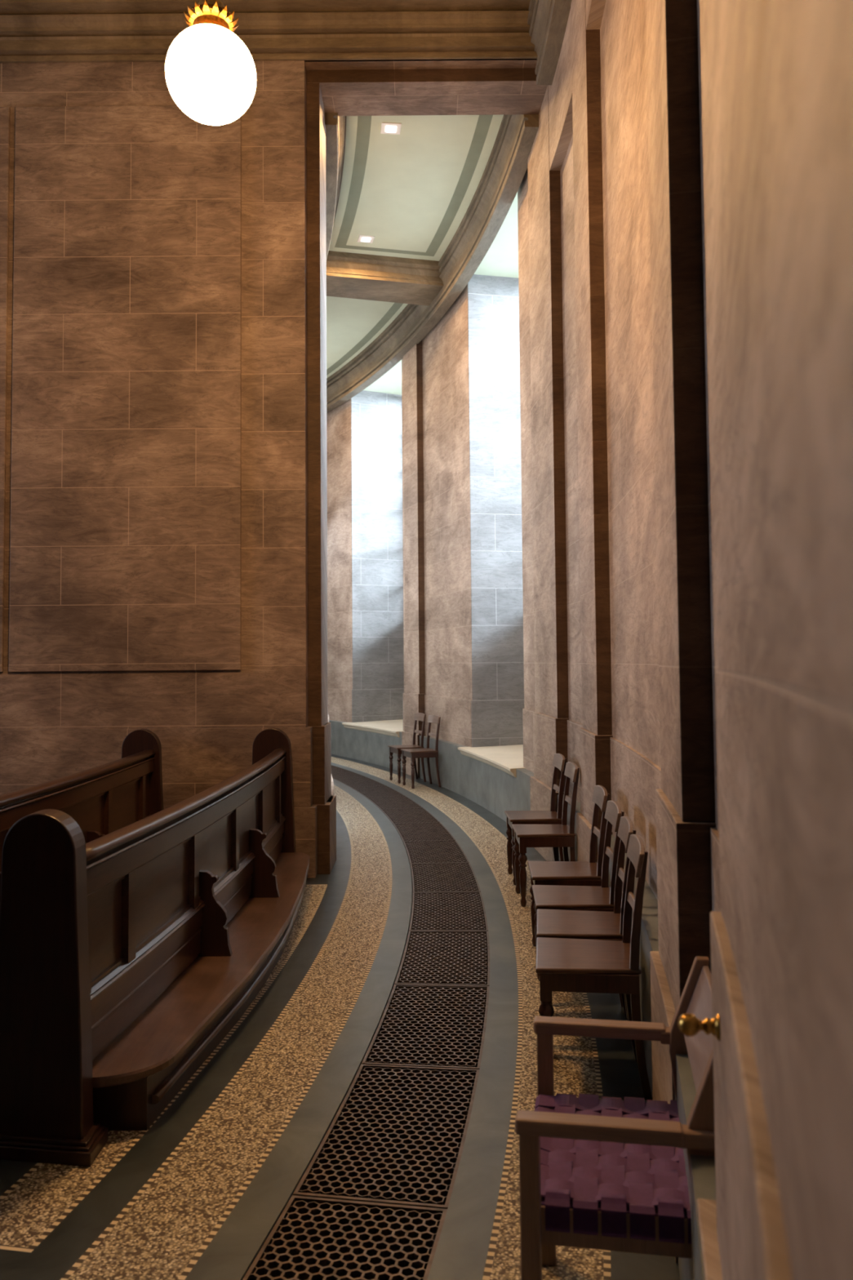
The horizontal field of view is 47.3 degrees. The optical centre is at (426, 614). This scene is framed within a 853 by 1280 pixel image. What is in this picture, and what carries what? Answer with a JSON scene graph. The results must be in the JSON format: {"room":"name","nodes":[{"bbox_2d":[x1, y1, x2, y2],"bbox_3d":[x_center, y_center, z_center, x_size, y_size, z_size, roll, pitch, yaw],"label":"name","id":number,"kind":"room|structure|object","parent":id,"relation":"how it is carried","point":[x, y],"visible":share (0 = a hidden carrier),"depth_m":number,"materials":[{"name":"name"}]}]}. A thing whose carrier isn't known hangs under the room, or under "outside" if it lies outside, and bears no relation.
{"room":"house of worship","nodes":[
{"label":"house of worship","id":0,"kind":"room"},
{"bbox_2d":[164,0,256,125],"bbox_3d":[-0.963,-3.466,4.373,0.396,2.554,0.396,0,-3,0],"label":"pendant lamp","id":1,"kind":"object","parent":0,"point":[211,73],"visible":1,"depth_m":4.20,"materials":[{"name":"frosted white glass"},{"name":"brass"}]},
{"bbox_2d":[0,51,547,878],"bbox_3d":[-4.113,-1.566,7.454,10.400,7.000,0.625,0,-3,0],"label":"wall","id":2,"kind":"structure","parent":0,"point":[206,724],"depth_m":7.20,"materials":[{"name":"stone"}]},
{"bbox_2d":[0,106,10,671],"bbox_3d":[-6.004,-1.658,7.190,5.820,4.210,0.042,0,-3,0],"label":"trim","id":3,"kind":"structure","parent":2,"relation":"attached to","point":[5,112],"depth_m":7.19,"materials":[{"name":"stone"}]},
{"bbox_2d":[8,105,241,671],"bbox_3d":[-2.208,-1.690,7.190,1.683,4.210,0.042,0,-3,0],"label":"wall panel","id":4,"kind":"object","parent":2,"relation":"attached to","point":[125,540],"depth_m":7.17,"materials":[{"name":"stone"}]},
{"bbox_2d":[0,0,537,62],"bbox_3d":[-4.194,-4.606,7.218,10.290,0.950,0.270,0,-3,0],"label":"trim","id":5,"kind":"structure","parent":2,"relation":"attached to","point":[32,31],"depth_m":7.21,"materials":[{"name":"wood"}]},
{"bbox_2d":[324,715,333,802],"bbox_3d":[-2.564,-1.329,12.627,1.586,7.000,11.070,0,-3,-19],"label":"wall","id":6,"kind":"structure","parent":0,"point":[332,781],"depth_m":7.91,"materials":[{"name":"stone"}]},
{"bbox_2d":[324,112,346,257],"bbox_3d":[-2.226,-4.040,13.045,0.973,0.750,10.850,1,-3,-20],"label":"trim","id":7,"kind":"structure","parent":6,"relation":"attached to","point":[335,125],"depth_m":8.62,"materials":[{"name":"wood"}]},
{"bbox_2d":[0,754,679,1279],"bbox_3d":[-4.557,2.042,8.291,13.928,0.120,22.394,0,-3,0],"label":"floor","id":8,"kind":"structure","parent":0,"point":[197,1193],"depth_m":3.42,"materials":[{"name":"stone"}]},
{"bbox_2d":[0,728,163,899],"bbox_3d":[-1.965,1.263,4.996,0.622,1.074,3.963,-1,-3,2],"label":"pew","id":9,"kind":"object","parent":8,"relation":"on","point":[106,798],"visible":0.34,"depth_m":5.87,"materials":[{"name":"brown wood"}]},
{"bbox_2d":[0,728,310,1166],"bbox_3d":[-1.035,1.255,4.996,0.622,1.074,3.963,-1,-3,2],"label":"pew","id":10,"kind":"object","parent":8,"relation":"on","point":[129,954],"visible":1,"depth_m":3.46,"materials":[{"name":"brown wood"}]},
{"bbox_2d":[331,764,347,771],"bbox_3d":[-1.518,2.262,14.262,0.476,0.032,0.940,1,-3,-22],"label":"floor grate","id":11,"kind":"object","parent":8,"relation":"in","point":[333,767],"visible":0.16,"depth_m":14.10,"materials":[{"name":"metal"}]},
{"bbox_2d":[242,1195,447,1279],"bbox_3d":[-0.254,1.673,2.332,0.476,0.032,0.940,-1,-3,13],"label":"floor grate","id":12,"kind":"object","parent":8,"relation":"in","point":[313,1238],"visible":0.99,"depth_m":2.60,"materials":[{"name":"metal"}]},
{"bbox_2d":[331,770,365,778],"bbox_3d":[-1.167,2.217,13.394,0.476,0.032,0.940,0,-3,-19],"label":"floor grate","id":13,"kind":"object","parent":8,"relation":"in","point":[335,774],"visible":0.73,"depth_m":13.33,"materials":[{"name":"metal"}]},
{"bbox_2d":[334,777,386,787],"bbox_3d":[-0.857,2.171,12.510,0.476,0.032,0.940,0,-3,-17],"label":"floor grate","id":14,"kind":"object","parent":8,"relation":"in","point":[350,782],"visible":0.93,"depth_m":12.50,"materials":[{"name":"metal"}]},
{"bbox_2d":[351,786,404,797],"bbox_3d":[-0.588,2.126,11.612,0.476,0.032,0.940,0,-3,-14],"label":"floor grate","id":15,"kind":"object","parent":8,"relation":"in","point":[374,791],"visible":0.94,"depth_m":11.61,"materials":[{"name":"metal"}]},
{"bbox_2d":[293,1064,479,1208],"bbox_3d":[-0.093,1.716,3.255,0.476,0.032,0.940,-1,-3,10],"label":"floor grate","id":16,"kind":"object","parent":8,"relation":"in","point":[397,1134],"visible":0.99,"depth_m":3.16,"materials":[{"name":"metal"}]},
{"bbox_2d":[366,795,422,808],"bbox_3d":[-0.361,2.080,10.703,0.476,0.032,0.940,0,-3,-11],"label":"floor grate","id":17,"kind":"object","parent":8,"relation":"in","point":[395,802],"visible":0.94,"depth_m":10.67,"materials":[{"name":"metal"}]},
{"bbox_2d":[387,712,426,783],"bbox_3d":[-0.250,1.718,12.597,0.401,0.872,0.405,0,-3,-19],"label":"wooden chair","id":18,"kind":"object","parent":8,"relation":"on","point":[418,716],"visible":0.96,"depth_m":12.53,"materials":[{"name":"brown wood"}]},
{"bbox_2d":[380,807,439,823],"bbox_3d":[-0.176,2.034,9.785,0.476,0.032,0.940,0,-3,-9],"label":"floor grate","id":19,"kind":"object","parent":8,"relation":"in","point":[402,815],"visible":0.94,"depth_m":9.76,"materials":[{"name":"metal"}]},
{"bbox_2d":[400,715,440,788],"bbox_3d":[-0.069,1.691,12.068,0.402,0.872,0.405,0,-3,-19],"label":"wooden chair","id":20,"kind":"object","parent":8,"relation":"on","point":[428,753],"visible":1,"depth_m":11.96,"materials":[{"name":"brown wood"}]},
{"bbox_2d":[392,822,455,842],"bbox_3d":[-0.035,1.988,8.859,0.476,0.032,0.940,0,-3,-6],"label":"floor grate","id":21,"kind":"object","parent":8,"relation":"in","point":[433,831],"visible":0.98,"depth_m":8.83,"materials":[{"name":"metal"}]},
{"bbox_2d":[361,984,489,1069],"bbox_3d":[0.025,1.760,4.184,0.476,0.032,0.940,-1,-3,7],"label":"floor grate","id":22,"kind":"object","parent":8,"relation":"in","point":[420,1025],"visible":0.97,"depth_m":4.11,"materials":[{"name":"metal"}]},
{"bbox_2d":[403,840,469,866],"bbox_3d":[0.064,1.942,7.927,0.476,0.032,0.940,0,-3,-3],"label":"floor grate","id":23,"kind":"object","parent":8,"relation":"in","point":[442,851],"visible":0.98,"depth_m":7.89,"materials":[{"name":"metal"}]},
{"bbox_2d":[394,930,489,986],"bbox_3d":[0.100,1.805,5.118,0.476,0.032,0.940,-1,-3,5],"label":"floor grate","id":24,"kind":"object","parent":8,"relation":"in","point":[429,957],"visible":0.98,"depth_m":5.06,"materials":[{"name":"metal"}]},
{"bbox_2d":[410,862,480,892],"bbox_3d":[0.120,1.896,6.992,0.476,0.032,0.940,0,-3,-1],"label":"floor grate","id":25,"kind":"object","parent":8,"relation":"in","point":[434,877],"visible":0.97,"depth_m":6.95,"materials":[{"name":"metal"}]},
{"bbox_2d":[408,891,488,930],"bbox_3d":[0.132,1.850,6.055,0.476,0.032,0.940,-1,-3,2],"label":"floor grate","id":26,"kind":"object","parent":8,"relation":"in","point":[431,911],"visible":0.98,"depth_m":6.01,"materials":[{"name":"metal"}]},
{"bbox_2d":[504,753,566,885],"bbox_3d":[0.771,1.433,6.904,0.401,0.872,0.405,0,-3,-1],"label":"wooden chair","id":27,"kind":"object","parent":8,"relation":"on","point":[552,816],"visible":0.71,"depth_m":6.85,"materials":[{"name":"brown wood"}]},
{"bbox_2d":[511,761,579,906],"bbox_3d":[0.770,1.405,6.316,0.401,0.872,0.405,0,-3,0],"label":"wooden chair","id":28,"kind":"object","parent":8,"relation":"on","point":[562,835],"visible":0.93,"depth_m":6.15,"materials":[{"name":"brown wood"}]},
{"bbox_2d":[527,785,609,946],"bbox_3d":[0.742,1.347,5.109,0.402,0.872,0.405,-1,-3,3],"label":"wooden chair","id":29,"kind":"object","parent":8,"relation":"on","point":[542,873],"visible":0.58,"depth_m":5.04,"materials":[{"name":"brown wood"}]},
{"bbox_2d":[532,800,624,1006],"bbox_3d":[0.701,1.319,4.537,0.401,0.872,0.405,-1,-3,4],"label":"wooden chair","id":30,"kind":"object","parent":8,"relation":"on","point":[586,898],"visible":0.52,"depth_m":4.50,"materials":[{"name":"brown wood"}]},
{"bbox_2d":[536,816,635,1048],"bbox_3d":[0.661,1.297,4.067,0.402,0.872,0.405,-1,-3,7],"label":"wooden chair","id":31,"kind":"object","parent":8,"relation":"on","point":[550,923],"visible":0.39,"depth_m":4.05,"materials":[{"name":"brown wood"}]},
{"bbox_2d":[535,834,652,1100],"bbox_3d":[0.610,1.276,3.629,0.402,0.872,0.405,-1,-3,7],"label":"wooden chair","id":32,"kind":"object","parent":8,"relation":"on","point":[562,964],"visible":0.78,"depth_m":3.45,"materials":[{"name":"brown wood"}]},
{"bbox_2d":[515,955,715,1279],"bbox_3d":[0.451,1.250,2.221,0.441,0.790,0.594,-1,-3,10],"label":"armchair","id":33,"kind":"object","parent":8,"relation":"on","point":[605,1173],"visible":0.9,"depth_m":2.01,"materials":[{"name":"brown wood"}]},
{"bbox_2d":[326,115,503,377],"bbox_3d":[-4.722,-4.633,8.640,14.143,0.650,22.660,0,-3,0],"label":"ceiling","id":34,"kind":"structure","parent":0,"point":[411,190],"depth_m":9.94,"materials":[{"name":"beige paint"}]},
{"bbox_2d":[357,235,374,243],"bbox_3d":[-0.682,-4.222,10.980,0.176,0.016,0.176,0,-3,-13],"label":"recessed light","id":35,"kind":"object","parent":34,"relation":"in","point":[362,238],"visible":1,"depth_m":10.96,"materials":[{"name":"white glass"}]},
{"bbox_2d":[361,237,370,242],"bbox_3d":[-0.682,-4.218,10.980,0.092,0.008,0.092,0,-3,-13],"label":"diffuser","id":36,"kind":"object","parent":35,"relation":"attached to","point":[363,239],"depth_m":10.98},
{"bbox_2d":[380,122,401,134],"bbox_3d":[-0.318,-4.335,8.706,0.176,0.016,0.176,0,-3,-6],"label":"recessed light","id":37,"kind":"object","parent":34,"relation":"in","point":[393,128],"visible":1,"depth_m":8.69,"materials":[{"name":"white glass"}]},
{"bbox_2d":[385,125,396,133],"bbox_3d":[-0.318,-4.331,8.706,0.092,0.008,0.092,0,-3,-6],"label":"diffuser","id":38,"kind":"object","parent":37,"relation":"attached to","point":[388,129],"depth_m":8.70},
{"bbox_2d":[326,0,719,831],"bbox_3d":[0.232,-1.549,8.559,4.226,7.000,22.613,0,-3,-6],"label":"wall","id":39,"kind":"structure","parent":0,"point":[633,607],"depth_m":6.83,"materials":[{"name":"stone"}]},
{"bbox_2d":[342,719,404,737],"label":"window sill","id":40,"kind":"structure","parent":39,"relation":"in","point":[389,727],"depth_m":15.02,"materials":[{"name":"beige stone"}]},
{"bbox_2d":[326,250,443,306],"bbox_3d":[-0.650,-4.277,11.836,1.801,0.700,0.859,0,-3,-15],"label":"trim","id":41,"kind":"structure","parent":39,"relation":"attached to","point":[348,275],"depth_m":11.58,"materials":[{"name":"wood"}]},
{"bbox_2d":[401,340,425,777],"bbox_3d":[-0.166,-1.311,13.414,0.191,7.000,0.682,0,-3,-19],"label":"trim","id":42,"kind":"structure","parent":39,"relation":"attached to","point":[414,695],"depth_m":13.26,"materials":[{"name":"stone"}]},
{"bbox_2d":[351,274,524,746],"bbox_3d":[0.484,-1.148,12.750,1.387,5.500,7.574,0,-3,-17],"label":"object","id":43,"kind":"structure","parent":39,"relation":"attached to","point":[497,704],"depth_m":11.39,"materials":[{"name":"glass"}]},
{"bbox_2d":[363,192,518,395],"bbox_3d":[0.481,-4.369,12.914,1.735,0.950,7.642,0,-3,-17],"label":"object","id":44,"kind":"structure","parent":39,"relation":"attached to","point":[501,259],"depth_m":11.05,"materials":[{"name":"beige paint"}]},
{"bbox_2d":[326,0,571,413],"bbox_3d":[-0.477,-4.166,10.739,2.023,0.750,17.194,0,-3,-12],"label":"trim","id":45,"kind":"structure","parent":39,"relation":"attached to","point":[506,166],"depth_m":10.08,"materials":[{"name":"wood"}]},
{"bbox_2d":[457,744,525,777],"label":"window sill","id":46,"kind":"structure","parent":39,"relation":"in","point":[507,758],"depth_m":10.17,"materials":[{"name":"beige stone"}]},
{"bbox_2d":[328,720,715,1279],"bbox_3d":[-0.468,1.672,8.334,2.966,0.555,21.237,0,-3,-6],"label":"baseboard","id":47,"kind":"structure","parent":39,"relation":"attached to","point":[497,791],"depth_m":8.72,"materials":[{"name":"grey stone"}]},
{"bbox_2d":[327,688,720,911],"bbox_3d":[-0.433,1.125,8.358,2.869,0.550,21.243,0,-3,-6],"label":"trim","id":48,"kind":"structure","parent":39,"relation":"attached to","point":[635,779],"depth_m":5.32,"materials":[{"name":"stone"}]},
{"bbox_2d":[527,84,568,861],"bbox_3d":[0.973,-1.592,7.817,0.194,7.000,1.031,0,-3,-4],"label":"pilaster","id":49,"kind":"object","parent":39,"relation":"attached to","point":[551,715],"depth_m":7.57,"materials":[{"name":"stone"}]},
{"bbox_2d":[548,0,605,170],"bbox_3d":[0.853,-4.381,4.670,0.317,1.730,5.645,-1,-3,5],"label":"trim","id":50,"kind":"structure","parent":39,"relation":"attached to","point":[560,92],"depth_m":6.86,"materials":[{"name":"stone"}]},
{"bbox_2d":[570,0,613,863],"bbox_3d":[1.014,-1.680,6.000,0.202,7.000,0.716,0,-3,0],"label":"pilaster","id":51,"kind":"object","parent":39,"relation":"attached to","point":[596,732],"depth_m":5.75,"materials":[{"name":"stone"}]},
{"bbox_2d":[645,0,715,1262],"bbox_3d":[0.757,-1.823,3.010,0.191,7.000,0.754,-1,-3,9],"label":"pilaster","id":52,"kind":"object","parent":39,"relation":"attached to","point":[685,802],"depth_m":2.65,"materials":[{"name":"stone"}]},
{"bbox_2d":[677,1013,720,1040],"bbox_3d":[0.413,0.624,1.480,0.062,0.038,0.038,-1,-3,13],"label":"handle","id":53,"kind":"object","parent":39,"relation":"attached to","point":[689,1024],"visible":1,"depth_m":1.47,"materials":[{"name":"gold metal"}]},
{"bbox_2d":[697,0,852,1279],"bbox_3d":[0.060,-1.955,0.158,0.265,7.000,3.606,-1,-3,17],"label":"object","id":54,"kind":"structure","parent":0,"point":[777,75],"depth_m":0.64,"materials":[{"name":"stone"}]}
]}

